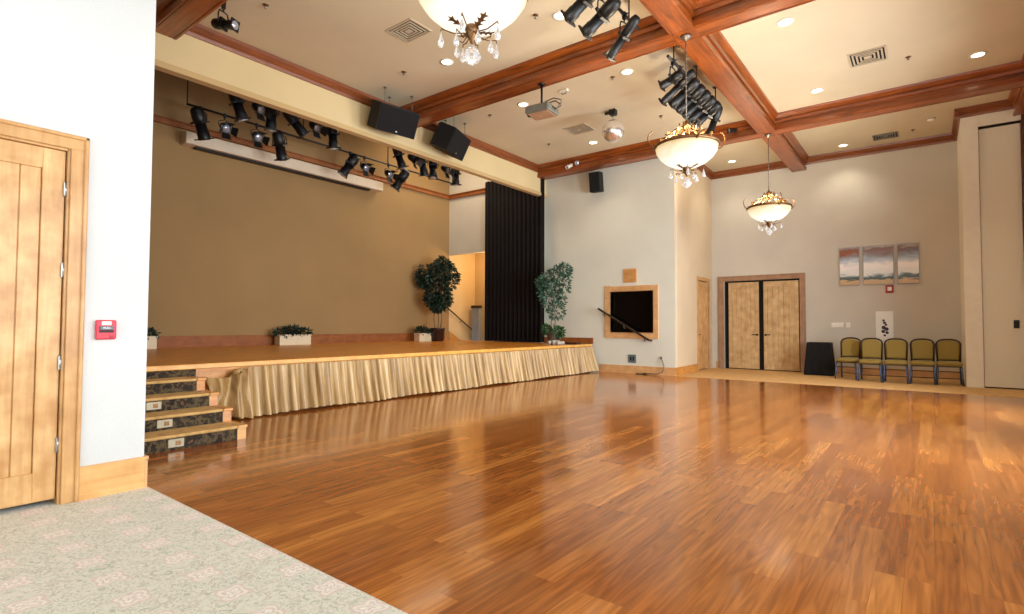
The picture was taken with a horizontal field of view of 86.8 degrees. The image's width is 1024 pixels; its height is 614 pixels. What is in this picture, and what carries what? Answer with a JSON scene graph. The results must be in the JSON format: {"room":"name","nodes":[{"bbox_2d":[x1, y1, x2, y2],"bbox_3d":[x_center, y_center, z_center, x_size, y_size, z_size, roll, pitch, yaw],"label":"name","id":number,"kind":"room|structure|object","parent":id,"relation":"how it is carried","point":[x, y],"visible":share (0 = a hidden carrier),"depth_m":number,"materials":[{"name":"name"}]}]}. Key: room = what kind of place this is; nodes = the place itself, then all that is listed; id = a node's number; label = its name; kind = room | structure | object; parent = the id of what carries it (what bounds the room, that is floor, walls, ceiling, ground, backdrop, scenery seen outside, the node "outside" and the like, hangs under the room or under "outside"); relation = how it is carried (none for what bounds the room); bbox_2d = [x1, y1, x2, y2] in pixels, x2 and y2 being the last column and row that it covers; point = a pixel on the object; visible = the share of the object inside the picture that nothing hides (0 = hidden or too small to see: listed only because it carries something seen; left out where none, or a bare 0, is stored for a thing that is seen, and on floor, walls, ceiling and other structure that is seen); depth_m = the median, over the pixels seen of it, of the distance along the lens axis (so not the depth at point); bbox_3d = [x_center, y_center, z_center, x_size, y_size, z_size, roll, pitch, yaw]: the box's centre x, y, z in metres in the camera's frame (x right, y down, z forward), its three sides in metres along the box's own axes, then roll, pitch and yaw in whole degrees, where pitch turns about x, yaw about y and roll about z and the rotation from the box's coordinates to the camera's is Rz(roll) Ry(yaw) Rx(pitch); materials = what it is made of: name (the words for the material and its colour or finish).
{"room":"event hall","nodes":[
{"label":"event hall","id":0,"kind":"room"},
{"bbox_2d":[0,0,155,479],"bbox_3d":[-4.677,-1.669,2.170,0.250,6.000,5.622,-1,-2,38],"label":"wall","id":1,"kind":"structure","parent":0,"point":[83,68],"depth_m":4.05,"materials":[{"name":"paint"}]},
{"bbox_2d":[0,139,66,508],"bbox_3d":[-3.528,0.101,3.435,0.105,2.467,1.071,-1,-2,38],"label":"door","id":2,"kind":"structure","parent":1,"relation":"in","point":[33,185],"depth_m":3.73,"materials":[{"name":"brown wood"}]},
{"bbox_2d":[0,118,89,504],"bbox_3d":[-3.898,0.048,3.059,0.240,2.626,2.340,-1,-2,38],"label":"door frame","id":3,"kind":"structure","parent":1,"relation":"attached to","point":[77,175],"depth_m":3.87,"materials":[{"name":"wood"}]},
{"bbox_2d":[95,320,115,339],"bbox_3d":[-3.017,0.169,4.023,0.053,0.144,0.126,-1,-2,38],"label":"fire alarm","id":4,"kind":"object","parent":1,"relation":"attached to","point":[104,329],"visible":1,"depth_m":4.01,"materials":[{"name":"red paint"}]},
{"bbox_2d":[79,456,144,500],"bbox_3d":[-2.992,1.279,4.052,0.032,0.240,0.411,-1,-2,38],"label":"baseboard","id":5,"kind":"structure","parent":1,"relation":"attached to","point":[108,478],"depth_m":4.04,"materials":[{"name":"brown wood"}]},
{"bbox_2d":[0,487,407,613],"bbox_3d":[-2.002,1.316,-0.114,7.275,0.104,5.850,-1,-2,38],"label":"floor","id":6,"kind":"structure","parent":0,"point":[143,550],"depth_m":2.82,"materials":[{"name":"carpet"}]},
{"bbox_2d":[147,69,474,340],"bbox_3d":[-5.389,-1.855,14.670,0.212,7.200,13.278,-1,-2,38],"label":"wall","id":7,"kind":"structure","parent":0,"point":[237,247],"depth_m":13.87,"materials":[{"name":"paint"}]},
{"bbox_2d":[181,131,382,192],"bbox_3d":[-5.592,-3.627,14.057,0.300,0.300,5.400,-1,-2,38],"label":"screen housing","id":8,"kind":"object","parent":7,"relation":"attached to","point":[215,146],"visible":1,"depth_m":13.44,"materials":[{"name":"white metal"}]},
{"bbox_2d":[157,333,444,347],"bbox_3d":[-5.838,0.832,13.844,0.032,0.250,11.578,-1,-2,38],"label":"baseboard","id":9,"kind":"structure","parent":7,"relation":"attached to","point":[213,340],"depth_m":13.26,"materials":[{"name":"wood"}]},
{"bbox_2d":[153,114,450,199],"bbox_3d":[-5.728,-3.955,14.062,0.090,0.135,11.778,-1,-2,38],"label":"trim","id":10,"kind":"structure","parent":7,"relation":"attached to","point":[156,118],"depth_m":14.07,"materials":[{"name":"wood"}]},
{"bbox_2d":[155,32,545,193],"bbox_3d":[-2.592,-3.964,11.799,0.120,0.950,12.028,-1,-2,38],"label":"wall","id":11,"kind":"structure","parent":0,"point":[187,52],"depth_m":9.93,"materials":[{"name":"beige paint"}]},
{"bbox_2d":[155,0,227,39],"bbox_3d":[-0.921,-4.387,4.848,11.030,0.356,0.530,-1,-2,38],"label":"ceiling beam","id":12,"kind":"structure","parent":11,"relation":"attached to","point":[174,18],"depth_m":7.74,"materials":[{"name":"wood"}]},
{"bbox_2d":[154,59,546,197],"bbox_3d":[-2.631,-3.530,11.716,0.155,0.095,11.876,-1,-2,38],"label":"trim","id":13,"kind":"structure","parent":11,"relation":"attached to","point":[162,66],"depth_m":10.29,"materials":[{"name":"wood"}]},
{"bbox_2d":[185,24,537,171],"bbox_3d":[-2.696,-4.250,11.491,0.100,0.200,11.398,-1,-2,38],"label":"trim","id":14,"kind":"structure","parent":11,"relation":"attached to","point":[200,32],"depth_m":9.98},
{"bbox_2d":[485,178,544,341],"bbox_3d":[0.033,-1.499,16.739,2.300,5.125,0.100,-1,-2,38],"label":"stage curtain","id":15,"kind":"object","parent":11,"relation":"hanging from","point":[514,219],"visible":0.9,"depth_m":16.73,"materials":[{"name":"fabric"}]},
{"bbox_2d":[400,0,815,127],"bbox_3d":[2.008,-4.247,8.641,11.030,0.356,0.530,-1,-2,38],"label":"ceiling beam","id":16,"kind":"structure","parent":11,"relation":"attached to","point":[585,56],"depth_m":9.14,"materials":[{"name":"wood"}]},
{"bbox_2d":[537,60,1023,179],"bbox_3d":[5.221,-4.093,12.803,11.030,0.356,0.530,-1,-2,38],"label":"ceiling beam","id":17,"kind":"structure","parent":11,"relation":"attached to","point":[1007,76],"depth_m":11.25,"materials":[{"name":"wood"}]},
{"bbox_2d":[471,305,481,340],"bbox_3d":[-1.269,0.932,19.209,0.420,1.970,0.200,-1,-2,38],"label":"wall","id":18,"kind":"structure","parent":0,"point":[476,309],"depth_m":19.15,"materials":[{"name":"grey paint"}]},
{"bbox_2d":[475,252,484,340],"bbox_3d":[-0.284,0.112,18.953,2.600,4.200,0.150,-1,-2,38],"label":"wall","id":19,"kind":"structure","parent":0,"point":[479,257],"depth_m":19.53,"materials":[{"name":"paint"}]},
{"bbox_2d":[449,168,543,342],"bbox_3d":[-0.586,-1.737,17.548,3.900,7.200,0.150,-1,-2,38],"label":"wall","id":20,"kind":"structure","parent":0,"point":[466,214],"depth_m":18.21,"materials":[{"name":"paint"}]},
{"bbox_2d":[146,371,1023,613],"bbox_3d":[0.148,1.646,9.399,15.500,0.100,11.850,-1,-2,38],"label":"floor","id":21,"kind":"structure","parent":0,"point":[593,492],"depth_m":4.06,"materials":[{"name":"brown wood"}]},
{"bbox_2d":[144,369,247,454],"bbox_3d":[-3.942,1.097,5.990,1.446,0.732,1.383,-1,-2,38],"label":"steps","id":22,"kind":"structure","parent":21,"relation":"on","point":[180,413],"depth_m":6.02,"materials":[{"name":"carpet"}]},
{"bbox_2d":[146,340,591,417],"bbox_3d":[-3.552,1.292,12.205,5.618,0.761,11.750,-1,-2,38],"label":"stage","id":23,"kind":"object","parent":21,"relation":"on","point":[210,361],"visible":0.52,"depth_m":9.97,"materials":[{"name":"wood"}]},
{"bbox_2d":[147,327,160,348],"bbox_3d":[-7.714,0.569,10.944,0.517,0.566,1.126,-1,-2,38],"label":"planter box","id":24,"kind":"object","parent":23,"relation":"on","point":[151,340],"visible":0.17,"depth_m":11.16,"materials":[{"name":"ceramic"}]},
{"bbox_2d":[271,323,313,344],"bbox_3d":[-5.566,0.678,13.735,0.516,0.553,1.092,-1,-2,38],"label":"planter box","id":25,"kind":"object","parent":23,"relation":"on","point":[290,336],"visible":1,"depth_m":13.62,"materials":[{"name":"ceramic"}]},
{"bbox_2d":[205,347,599,418],"bbox_3d":[-0.788,1.290,10.928,0.314,0.675,10.263,-1,-2,38],"label":"stage skirt","id":26,"kind":"object","parent":23,"relation":"attached to","point":[251,392],"visible":0.99,"depth_m":9.07,"materials":[{"name":"beige fabric"}]},
{"bbox_2d":[412,324,431,341],"bbox_3d":[-2.796,0.805,16.996,0.491,0.541,0.749,-1,-2,38],"label":"planter box","id":27,"kind":"object","parent":23,"relation":"on","point":[426,335],"visible":1,"depth_m":16.88,"materials":[{"name":"ceramic"}]},
{"bbox_2d":[414,255,460,340],"bbox_3d":[-2.362,-0.298,17.267,1.535,2.770,1.046,0,-2,11],"label":"potted ficus","id":28,"kind":"object","parent":23,"relation":"on","point":[427,281],"visible":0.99,"depth_m":17.09,"materials":[{"name":"plant"}]},
{"bbox_2d":[430,328,444,340],"bbox_3d":[-2.366,0.875,17.214,0.480,0.420,0.480,-1,-2,38],"label":"pot","id":29,"kind":"object","parent":23,"relation":"on","point":[437,334],"depth_m":17.03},
{"bbox_2d":[534,261,572,340],"bbox_3d":[1.187,-0.119,15.053,1.176,2.295,0.885,-1,-2,38],"label":"potted ficus","id":30,"kind":"object","parent":23,"relation":"on","point":[552,334],"visible":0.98,"depth_m":14.94,"materials":[{"name":"plant"}]},
{"bbox_2d":[544,158,676,369],"bbox_3d":[2.615,-1.202,15.182,4.040,6.000,0.150,-1,-2,38],"label":"wall","id":31,"kind":"structure","parent":0,"point":[629,224],"depth_m":14.95,"materials":[{"name":"paint"}]},
{"bbox_2d":[544,337,592,343],"bbox_3d":[1.539,0.971,15.823,1.880,0.170,0.032,-1,-2,38],"label":"baseboard","id":32,"kind":"structure","parent":31,"relation":"attached to","point":[565,339],"depth_m":15.57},
{"bbox_2d":[589,171,603,192],"bbox_3d":[2.358,-3.482,15.123,0.343,0.570,0.391,-1,-2,38],"label":"loudspeaker","id":33,"kind":"object","parent":31,"relation":"attached to","point":[596,185],"visible":1,"depth_m":15.01,"materials":[{"name":"black paint"}]},
{"bbox_2d":[589,172,599,191],"bbox_3d":[2.280,-3.469,14.999,0.296,0.500,0.070,-1,-2,32],"label":"grille","id":34,"kind":"object","parent":33,"relation":"attached to","point":[594,177],"depth_m":14.99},
{"bbox_2d":[598,285,658,341],"bbox_3d":[3.147,0.165,14.648,1.732,1.512,0.307,-1,-2,38],"label":"window","id":35,"kind":"structure","parent":31,"relation":"in","point":[637,306],"depth_m":14.61,"materials":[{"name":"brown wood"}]},
{"bbox_2d":[623,268,636,282],"bbox_3d":[3.185,-0.848,14.617,0.400,0.380,0.028,-1,-2,38],"label":"plaque","id":36,"kind":"object","parent":31,"relation":"in","point":[629,275],"visible":1,"depth_m":14.60,"materials":[{"name":"brown wood"}]},
{"bbox_2d":[600,364,675,375],"bbox_3d":[3.311,1.673,14.432,2.160,0.210,0.032,-1,-2,38],"label":"baseboard","id":37,"kind":"structure","parent":31,"relation":"attached to","point":[667,371],"depth_m":14.40,"materials":[{"name":"brown wood"}]},
{"bbox_2d":[198,0,1023,171],"bbox_3d":[1.178,-4.520,7.409,11.230,0.100,21.300,-1,-2,38],"label":"ceiling","id":38,"kind":"structure","parent":0,"point":[347,42],"depth_m":9.61,"materials":[{"name":"paint"}]},
{"bbox_2d":[211,2,239,32],"bbox_3d":[-4.223,-4.263,7.955,0.410,0.455,0.210,0,-2,13],"label":"spotlight","id":39,"kind":"object","parent":38,"relation":"attached to","point":[219,23],"visible":0.98,"depth_m":7.90,"materials":[{"name":"black metal"}]},
{"bbox_2d":[367,86,419,139],"bbox_3d":[-2.486,-3.938,11.165,0.900,0.845,0.768,2,-3,-43],"label":"loudspeaker","id":40,"kind":"object","parent":38,"relation":"hanging from","point":[383,116],"visible":1,"depth_m":10.89,"materials":[{"name":"black paint"}]},
{"bbox_2d":[377,104,418,138],"bbox_3d":[-2.299,-3.752,10.959,0.860,0.434,0.218,2,-3,-43],"label":"grille","id":41,"kind":"object","parent":40,"relation":"attached to","point":[390,119],"depth_m":10.93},
{"bbox_2d":[385,18,431,42],"bbox_3d":[-1.658,-4.430,8.692,0.590,0.018,0.470,-1,-2,38],"label":"ceiling vent","id":42,"kind":"object","parent":38,"relation":"in","point":[409,30],"visible":1,"depth_m":8.68,"materials":[{"name":"metal"}]},
{"bbox_2d":[430,120,470,160],"bbox_3d":[-1.463,-3.890,12.458,0.768,0.845,0.900,0,-2,18],"label":"loudspeaker","id":43,"kind":"object","parent":38,"relation":"hanging from","point":[448,139],"visible":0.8,"depth_m":12.10,"materials":[{"name":"black paint"}]},
{"bbox_2d":[447,129,470,159],"bbox_3d":[-1.202,-3.700,12.369,0.218,0.434,0.860,0,-2,18],"label":"grille","id":44,"kind":"object","parent":43,"relation":"attached to","point":[458,144],"depth_m":12.27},
{"bbox_2d":[419,0,527,65],"bbox_3d":[-0.313,-3.068,4.330,0.962,2.309,0.962,-1,-2,38],"label":"chandelier","id":45,"kind":"object","parent":38,"relation":"hanging from","point":[473,20],"visible":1,"depth_m":4.23,"materials":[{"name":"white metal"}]},
{"bbox_2d":[525,83,561,120],"bbox_3d":[0.587,-3.756,9.790,0.683,0.572,0.420,-1,-2,32],"label":"projector","id":46,"kind":"object","parent":38,"relation":"hanging from","point":[543,110],"visible":1,"depth_m":9.71,"materials":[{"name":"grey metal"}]},
{"bbox_2d":[563,123,594,134],"bbox_3d":[1.616,-4.271,13.021,0.600,0.018,0.530,-1,-2,38],"label":"ceiling vent","id":47,"kind":"object","parent":38,"relation":"in","point":[581,128],"visible":1,"depth_m":13.00,"materials":[{"name":"metal"}]},
{"bbox_2d":[602,108,624,142],"bbox_3d":[2.211,-3.959,11.836,0.490,0.715,0.490,-1,-2,38],"label":"ball","id":48,"kind":"object","parent":38,"relation":"hanging from","point":[613,130],"visible":1,"depth_m":11.68,"materials":[{"name":"silver metal"}]},
{"bbox_2d":[618,0,638,29],"bbox_3d":[0.965,-4.299,6.807,0.100,0.384,2.900,-1,-2,38],"label":"pipe","id":49,"kind":"object","parent":38,"relation":"hanging from","point":[620,10],"visible":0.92,"depth_m":7.70,"materials":[{"name":"black metal"}]},
{"bbox_2d":[560,0,594,26],"bbox_3d":[0.892,-3.884,6.764,0.601,0.566,0.254,-1,-2,38],"label":"spotlight","id":50,"kind":"object","parent":49,"relation":"attached to","point":[573,12],"visible":1,"depth_m":6.79,"materials":[{"name":"black metal"}]},
{"bbox_2d":[578,0,620,41],"bbox_3d":[1.161,-3.872,7.112,0.601,0.566,0.254,-1,-2,38],"label":"spotlight","id":51,"kind":"object","parent":49,"relation":"attached to","point":[609,8],"visible":1,"depth_m":7.05,"materials":[{"name":"black metal"}]},
{"bbox_2d":[603,11,639,62],"bbox_3d":[1.553,-3.834,7.611,0.196,0.603,0.591,2,-2,-38],"label":"spotlight","id":52,"kind":"object","parent":49,"relation":"attached to","point":[631,25],"visible":0.99,"depth_m":7.56,"materials":[{"name":"black metal"}]},
{"bbox_2d":[647,34,725,187],"bbox_3d":[2.616,-2.928,8.124,0.962,2.309,0.962,-1,-2,38],"label":"chandelier","id":53,"kind":"object","parent":38,"relation":"hanging from","point":[686,151],"visible":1,"depth_m":7.89,"materials":[{"name":"glass"}]},
{"bbox_2d":[667,46,716,96],"bbox_3d":[3.333,-4.188,9.809,0.100,0.384,2.650,-1,-2,38],"label":"pipe","id":54,"kind":"object","parent":38,"relation":"hanging from","point":[669,57],"visible":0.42,"depth_m":9.10,"materials":[{"name":"black metal"}]},
{"bbox_2d":[658,58,683,91],"bbox_3d":[2.624,-3.851,8.923,0.417,0.473,0.208,-1,-2,38],"label":"spotlight","id":55,"kind":"object","parent":54,"relation":"attached to","point":[677,75],"visible":0.98,"depth_m":8.87,"materials":[{"name":"black metal"}]},
{"bbox_2d":[658,65,695,106],"bbox_3d":[2.802,-3.780,9.168,0.187,0.597,0.659,2,-3,-44],"label":"spotlight","id":56,"kind":"object","parent":54,"relation":"attached to","point":[681,83],"visible":0.91,"depth_m":9.12,"materials":[{"name":"black metal"}]},
{"bbox_2d":[668,77,699,110],"bbox_3d":[2.987,-3.778,9.404,0.250,0.583,0.583,2,-3,-44],"label":"spotlight","id":57,"kind":"object","parent":54,"relation":"attached to","point":[694,82],"visible":0.73,"depth_m":9.35,"materials":[{"name":"black metal"}]},
{"bbox_2d":[675,83,705,115],"bbox_3d":[3.170,-3.769,9.642,0.250,0.583,0.583,2,-3,-44],"label":"spotlight","id":58,"kind":"object","parent":54,"relation":"attached to","point":[701,88],"visible":0.61,"depth_m":9.56,"materials":[{"name":"black metal"}]},
{"bbox_2d":[681,89,710,120],"bbox_3d":[3.353,-3.761,9.879,0.250,0.583,0.583,2,-3,-44],"label":"spotlight","id":59,"kind":"object","parent":54,"relation":"attached to","point":[706,95],"visible":0.57,"depth_m":9.80,"materials":[{"name":"black metal"}]},
{"bbox_2d":[688,95,716,125],"bbox_3d":[3.536,-3.752,10.116,0.250,0.583,0.583,2,-3,-44],"label":"spotlight","id":60,"kind":"object","parent":54,"relation":"attached to","point":[711,101],"visible":0.55,"depth_m":10.04,"materials":[{"name":"black metal"}]},
{"bbox_2d":[694,100,721,129],"bbox_3d":[3.720,-3.743,10.354,0.250,0.583,0.583,2,-3,-44],"label":"spotlight","id":61,"kind":"object","parent":54,"relation":"attached to","point":[717,105],"visible":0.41,"depth_m":10.25,"materials":[{"name":"black metal"}]},
{"bbox_2d":[705,106,722,135],"bbox_3d":[3.973,-3.694,10.669,0.224,0.658,0.399,1,-2,-31],"label":"spotlight","id":62,"kind":"object","parent":54,"relation":"attached to","point":[716,116],"visible":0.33,"depth_m":10.61,"materials":[{"name":"black metal"}]},
{"bbox_2d":[743,133,794,234],"bbox_3d":[5.829,-2.775,12.285,0.962,2.309,0.962,-1,-2,38],"label":"chandelier","id":63,"kind":"object","parent":38,"relation":"hanging from","point":[768,212],"visible":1,"depth_m":12.07,"materials":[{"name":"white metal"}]},
{"bbox_2d":[847,45,887,67],"bbox_3d":[6.221,-4.370,9.464,0.560,0.018,0.580,-1,-2,38],"label":"ceiling vent","id":64,"kind":"object","parent":38,"relation":"in","point":[876,54],"visible":1,"depth_m":9.45,"materials":[{"name":"metal"}]},
{"bbox_2d":[674,168,712,367],"bbox_3d":[5.099,-1.186,15.315,0.154,6.000,3.398,-1,-2,36],"label":"wall","id":65,"kind":"structure","parent":0,"point":[692,204],"depth_m":14.99,"materials":[{"name":"paint"}]},
{"bbox_2d":[699,281,707,368],"bbox_3d":[5.587,0.530,15.861,0.106,2.550,1.020,-1,-2,36],"label":"door","id":66,"kind":"structure","parent":65,"relation":"in","point":[703,349],"depth_m":15.97,"materials":[{"name":"brown wood"}]},
{"bbox_2d":[697,276,710,370],"bbox_3d":[5.617,0.483,15.841,0.030,2.696,1.220,-1,-2,36],"label":"door frame","id":67,"kind":"structure","parent":65,"relation":"attached to","point":[698,277],"depth_m":15.51,"materials":[{"name":"wood"}]},
{"bbox_2d":[711,141,961,371],"bbox_3d":[9.031,-1.195,14.526,7.600,6.000,0.150,-1,-2,38],"label":"wall","id":68,"kind":"structure","parent":0,"point":[910,195],"depth_m":14.38,"materials":[{"name":"paint"}]},
{"bbox_2d":[639,0,808,171],"bbox_3d":[1.712,-4.303,6.989,0.530,0.356,20.900,-1,-2,38],"label":"beam","id":69,"kind":"structure","parent":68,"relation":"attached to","point":[712,53],"depth_m":9.56,"materials":[{"name":"wood"}]},
{"bbox_2d":[728,282,759,368],"bbox_3d":[6.866,0.542,16.052,0.850,2.550,0.109,-1,-2,38],"label":"door","id":70,"kind":"structure","parent":68,"relation":"in","point":[744,349],"depth_m":16.06,"materials":[{"name":"brown wood"}]},
{"bbox_2d":[718,273,805,371],"bbox_3d":[7.218,0.449,15.742,2.360,2.771,0.045,-1,-2,38],"label":"door frame","id":71,"kind":"structure","parent":68,"relation":"attached to","point":[801,276],"depth_m":15.65,"materials":[{"name":"wood"}]},
{"bbox_2d":[725,279,800,371],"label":"door","id":72,"kind":"structure","parent":68,"relation":"in","point":[780,298],"depth_m":15.45,"materials":[{"name":"brown wood"}]},
{"bbox_2d":[712,133,954,179],"bbox_3d":[8.453,-4.086,14.921,5.900,0.200,0.100,-1,-2,38],"label":"trim","id":73,"kind":"structure","parent":68,"relation":"attached to","point":[948,137],"depth_m":14.45,"materials":[{"name":"wood"}]},
{"bbox_2d":[839,247,859,285],"bbox_3d":[8.995,-1.078,14.427,0.460,1.020,0.044,-1,-2,38],"label":"picture","id":74,"kind":"object","parent":68,"relation":"attached to","point":[849,258],"visible":1,"depth_m":14.41,"materials":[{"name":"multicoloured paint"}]},
{"bbox_2d":[863,244,893,284],"bbox_3d":[9.500,-1.089,14.038,0.665,1.020,0.044,-1,-2,38],"label":"picture","id":75,"kind":"object","parent":68,"relation":"attached to","point":[878,260],"visible":1,"depth_m":14.02,"materials":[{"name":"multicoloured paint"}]},
{"bbox_2d":[875,311,893,343],"bbox_3d":[9.584,0.528,13.918,0.380,0.840,0.028,-1,-2,38],"label":"poster","id":76,"kind":"object","parent":68,"relation":"attached to","point":[884,319],"visible":0.94,"depth_m":13.91,"materials":[{"name":"white paper"}]},
{"bbox_2d":[837,367,959,379],"bbox_3d":[9.465,1.685,13.977,3.340,0.210,0.032,-1,-2,38],"label":"baseboard","id":77,"kind":"structure","parent":68,"relation":"attached to","point":[848,370],"depth_m":13.66,"materials":[{"name":"brown wood"}]},
{"bbox_2d":[897,242,919,283],"bbox_3d":[9.998,-1.100,13.653,0.450,1.020,0.044,-1,-2,38],"label":"picture","id":78,"kind":"object","parent":68,"relation":"attached to","point":[908,266],"visible":1,"depth_m":13.64,"materials":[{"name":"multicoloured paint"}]},
{"bbox_2d":[678,368,1023,397],"bbox_3d":[8.034,1.802,13.069,7.500,0.104,3.600,-1,-2,38],"label":"floor","id":79,"kind":"structure","parent":0,"point":[891,383],"depth_m":12.66,"materials":[{"name":"wood"}]},
{"bbox_2d":[804,342,834,375],"bbox_3d":[8.123,1.360,14.268,0.694,0.860,0.588,-1,-2,38],"label":"draped table","id":80,"kind":"object","parent":79,"relation":"on","point":[819,357],"visible":0.99,"depth_m":14.10,"materials":[{"name":"black fabric"}]},
{"bbox_2d":[834,337,860,379],"bbox_3d":[8.271,1.252,13.304,0.527,1.019,0.486,2,-3,-43],"label":"banquet chair","id":81,"kind":"object","parent":79,"relation":"on","point":[849,346],"visible":0.88,"depth_m":13.36,"materials":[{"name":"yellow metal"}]},
{"bbox_2d":[857,338,882,382],"bbox_3d":[8.446,1.233,12.740,0.486,1.019,0.527,-1,-2,39],"label":"banquet chair","id":82,"kind":"object","parent":79,"relation":"on","point":[871,349],"visible":0.95,"depth_m":12.82,"materials":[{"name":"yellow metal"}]},
{"bbox_2d":[883,338,908,383],"bbox_3d":[8.838,1.226,12.463,0.486,1.019,0.527,-1,-2,38],"label":"banquet chair","id":83,"kind":"object","parent":79,"relation":"on","point":[894,348],"visible":1,"depth_m":12.54,"materials":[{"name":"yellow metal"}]},
{"bbox_2d":[909,338,936,384],"bbox_3d":[9.274,1.220,12.227,0.486,1.019,0.527,-1,-2,38],"label":"banquet chair","id":84,"kind":"object","parent":79,"relation":"on","point":[921,349],"visible":1,"depth_m":12.31,"materials":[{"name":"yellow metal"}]},
{"bbox_2d":[935,339,964,385],"bbox_3d":[9.695,1.214,12.003,0.486,1.019,0.527,-1,-2,36],"label":"banquet chair","id":85,"kind":"object","parent":79,"relation":"on","point":[947,351],"visible":0.99,"depth_m":12.09,"materials":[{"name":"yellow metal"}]},
{"bbox_2d":[957,109,1023,387],"bbox_3d":[10.771,-1.273,11.953,1.300,6.000,1.800,-1,-2,38],"label":"wall","id":86,"kind":"structure","parent":0,"point":[967,140],"depth_m":11.56,"materials":[{"name":"beige paint"}]},
{"bbox_2d":[954,99,1014,119],"bbox_3d":[10.006,-4.195,11.451,1.000,0.200,0.100,-1,-2,38],"label":"trim","id":87,"kind":"structure","parent":86,"relation":"attached to","point":[1002,105],"depth_m":11.44,"materials":[{"name":"wood"}]},
{"bbox_2d":[978,120,1023,389],"bbox_3d":[10.270,-1.079,11.322,0.700,5.556,0.120,-1,-2,38],"label":"door","id":88,"kind":"structure","parent":86,"relation":"attached to","point":[999,145],"depth_m":11.31,"materials":[{"name":"beige paint"}]},
{"bbox_2d":[1008,53,1023,115],"bbox_3d":[4.708,-4.404,3.574,0.530,0.356,19.150,-1,-2,38],"label":"trim","id":89,"kind":"structure","parent":86,"relation":"attached to","point":[1016,96],"depth_m":10.76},
{"bbox_2d":[1020,114,1023,240],"bbox_3d":[10.512,-1.131,11.061,0.064,5.646,0.120,-1,-2,38],"label":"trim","id":90,"kind":"structure","parent":86,"relation":"attached to","point":[1022,115],"depth_m":11.10,"materials":[{"name":"brown wood"}]},
{"bbox_3d":[-4.280,-5.559,12.971,4.170,0.100,12.128,-1,-2,38],"label":"ceiling","id":91,"kind":"structure","parent":0,"visible":0},
{"bbox_2d":[186,80,451,183],"bbox_3d":[-4.239,-4.747,14.286,0.100,1.434,8.050,-1,-2,38],"label":"pipe","id":92,"kind":"object","parent":91,"relation":"hanging from","point":[187,103],"visible":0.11,"depth_m":13.17,"materials":[{"name":"black metal"}]},
{"bbox_2d":[190,106,214,140],"bbox_3d":[-6.513,-3.841,11.334,0.345,0.714,0.480,0,-2,11],"label":"spotlight","id":93,"kind":"object","parent":92,"relation":"attached to","point":[199,119],"visible":1,"depth_m":11.25,"materials":[{"name":"black metal"}]},
{"bbox_2d":[218,113,238,139],"bbox_3d":[-6.149,-3.897,11.653,0.435,0.576,0.361,-1,-2,38],"label":"spotlight","id":94,"kind":"object","parent":92,"relation":"attached to","point":[225,127],"visible":1,"depth_m":11.66,"materials":[{"name":"black metal"}]},
{"bbox_2d":[251,123,269,148],"bbox_3d":[-5.721,-3.877,12.207,0.435,0.576,0.361,-1,-2,38],"label":"spotlight","id":95,"kind":"object","parent":92,"relation":"attached to","point":[257,136],"visible":1,"depth_m":12.21,"materials":[{"name":"black metal"}]},
{"bbox_2d":[272,130,289,160],"bbox_3d":[-5.450,-3.790,12.722,0.345,0.712,0.499,0,-2,1],"label":"spotlight","id":96,"kind":"object","parent":92,"relation":"attached to","point":[278,139],"visible":0.97,"depth_m":12.63,"materials":[{"name":"black metal"}]},
{"bbox_2d":[337,151,358,178],"bbox_3d":[-4.294,-3.738,14.220,0.541,0.706,0.344,1,-2,-21],"label":"spotlight","id":97,"kind":"object","parent":92,"relation":"attached to","point":[351,162],"visible":1,"depth_m":14.13,"materials":[{"name":"black metal"}]},
{"bbox_2d":[390,169,409,191],"bbox_3d":[-3.227,-3.686,15.612,0.536,0.707,0.345,1,-2,-7],"label":"spotlight","id":98,"kind":"object","parent":92,"relation":"attached to","point":[404,174],"visible":0.93,"depth_m":15.52,"materials":[{"name":"black metal"}]},
{"bbox_3d":[-3.299,-4.824,13.215,0.100,1.344,8.000,-1,-2,38],"label":"pipe","id":99,"kind":"object","parent":91,"relation":"hanging from","visible":0},
{"bbox_2d":[228,94,250,121],"bbox_3d":[-5.331,-3.964,10.557,0.303,0.688,0.417,-1,-2,38],"label":"spotlight","id":100,"kind":"object","parent":99,"relation":"attached to","point":[237,103],"visible":0.66,"depth_m":10.48,"materials":[{"name":"black metal"}]},
{"bbox_2d":[252,102,274,121],"bbox_3d":[-5.024,-4.011,10.826,0.435,0.574,0.361,-1,-2,24],"label":"spotlight","id":101,"kind":"object","parent":99,"relation":"attached to","point":[260,109],"visible":0.69,"depth_m":10.84,"materials":[{"name":"black metal"}]},
{"bbox_2d":[264,107,278,131],"bbox_3d":[-4.934,-3.946,11.089,0.305,0.684,0.290,1,-2,-26],"label":"spotlight","id":102,"kind":"object","parent":99,"relation":"attached to","point":[270,125],"visible":0.56,"depth_m":11.02,"materials":[{"name":"black metal"}]},
{"bbox_2d":[282,112,309,138],"bbox_3d":[-4.591,-3.944,11.507,0.313,0.659,0.568,-1,-2,38],"label":"spotlight","id":103,"kind":"object","parent":99,"relation":"attached to","point":[293,120],"visible":0.68,"depth_m":11.45,"materials":[{"name":"black metal"}]},
{"bbox_2d":[309,121,328,138],"bbox_3d":[-4.245,-3.973,11.822,0.446,0.575,0.372,-1,-2,38],"label":"spotlight","id":104,"kind":"object","parent":99,"relation":"attached to","point":[315,127],"visible":0.71,"depth_m":11.82,"materials":[{"name":"black metal"}]},
{"bbox_2d":[326,127,340,149],"bbox_3d":[-4.041,-3.905,12.227,0.306,0.684,0.283,-1,-2,38],"label":"spotlight","id":105,"kind":"object","parent":99,"relation":"attached to","point":[332,133],"visible":0.56,"depth_m":12.14,"materials":[{"name":"black metal"}]},
{"bbox_2d":[392,148,408,169],"bbox_3d":[-2.856,-3.846,13.751,0.405,0.688,0.305,2,-2,-36],"label":"spotlight","id":106,"kind":"object","parent":99,"relation":"attached to","point":[398,154],"visible":0.64,"depth_m":13.68,"materials":[{"name":"black metal"}]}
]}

